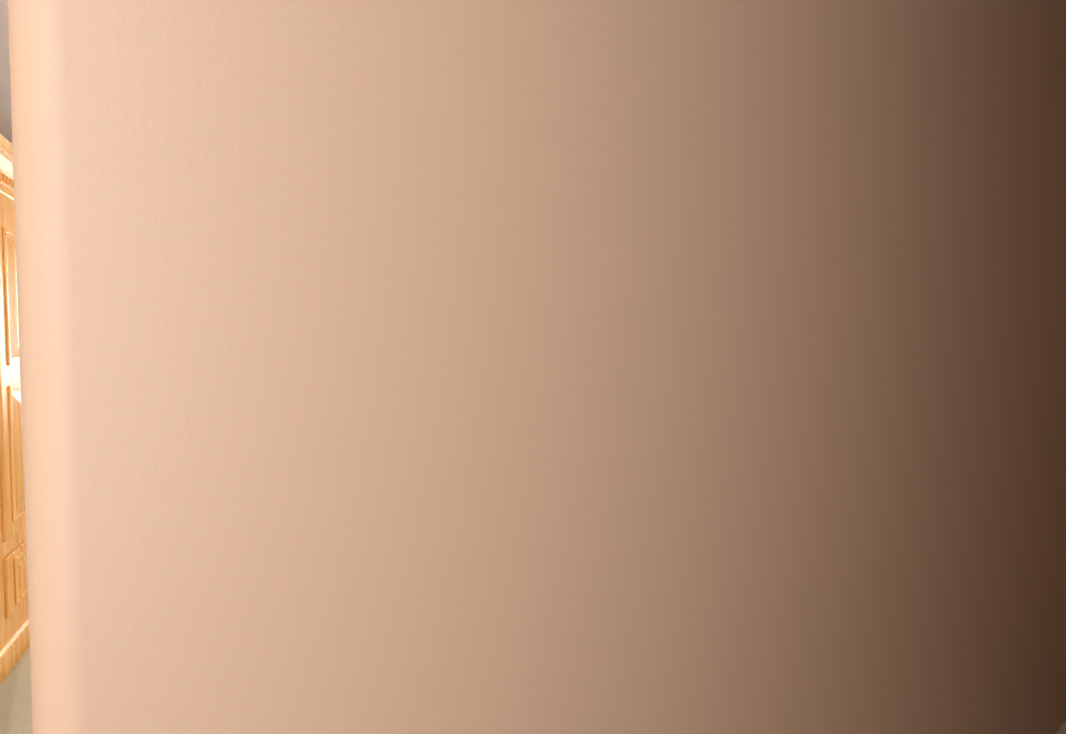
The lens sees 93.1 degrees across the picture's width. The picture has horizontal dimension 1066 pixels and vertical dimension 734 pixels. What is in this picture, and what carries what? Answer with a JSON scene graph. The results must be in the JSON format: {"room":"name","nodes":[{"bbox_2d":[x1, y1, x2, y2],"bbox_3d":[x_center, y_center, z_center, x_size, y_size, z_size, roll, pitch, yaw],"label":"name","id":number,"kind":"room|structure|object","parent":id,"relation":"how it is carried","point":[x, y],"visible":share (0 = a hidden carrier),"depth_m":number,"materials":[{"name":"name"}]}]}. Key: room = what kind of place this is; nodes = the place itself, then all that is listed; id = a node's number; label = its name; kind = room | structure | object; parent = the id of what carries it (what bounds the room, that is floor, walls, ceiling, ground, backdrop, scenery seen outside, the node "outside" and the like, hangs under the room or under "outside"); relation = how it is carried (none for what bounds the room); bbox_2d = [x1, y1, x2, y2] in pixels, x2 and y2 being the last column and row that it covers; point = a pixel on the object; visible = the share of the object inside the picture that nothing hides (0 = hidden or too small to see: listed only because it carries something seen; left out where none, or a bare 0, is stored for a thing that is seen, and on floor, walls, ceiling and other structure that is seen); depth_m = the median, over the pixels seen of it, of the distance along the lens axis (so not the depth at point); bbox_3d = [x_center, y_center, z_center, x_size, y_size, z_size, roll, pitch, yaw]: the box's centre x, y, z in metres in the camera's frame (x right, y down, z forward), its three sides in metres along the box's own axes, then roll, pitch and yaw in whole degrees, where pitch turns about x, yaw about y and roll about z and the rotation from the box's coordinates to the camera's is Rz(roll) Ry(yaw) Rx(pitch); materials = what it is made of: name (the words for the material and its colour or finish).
{"room":"hallway","nodes":[
{"label":"hallway","id":0,"kind":"room"},
{"bbox_2d":[0,0,11,142],"bbox_3d":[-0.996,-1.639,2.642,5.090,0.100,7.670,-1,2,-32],"label":"wall","id":1,"kind":"structure","parent":0,"point":[5,116],"depth_m":2.78,"materials":[{"name":"white paint"}]},
{"bbox_2d":[0,646,1065,733],"bbox_3d":[-0.996,1.200,2.738,5.090,0.100,7.670,-1,2,-32],"label":"floor","id":2,"kind":"structure","parent":0,"point":[15,704],"depth_m":1.78,"materials":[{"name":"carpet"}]},
{"bbox_2d":[0,134,29,682],"bbox_3d":[-2.592,0.141,2.308,0.692,2.046,1.464,-1,2,-29],"label":"armoire","id":3,"kind":"object","parent":2,"relation":"on","point":[14,631],"visible":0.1,"depth_m":2.00,"materials":[{"name":"brown wood"}]},
{"bbox_2d":[7,0,1065,733],"bbox_3d":[0.871,-0.168,1.172,2.960,2.740,0.160,-1,2,-32],"label":"wall","id":4,"kind":"structure","parent":0,"point":[543,366],"depth_m":0.55,"materials":[{"name":"beige paint"}]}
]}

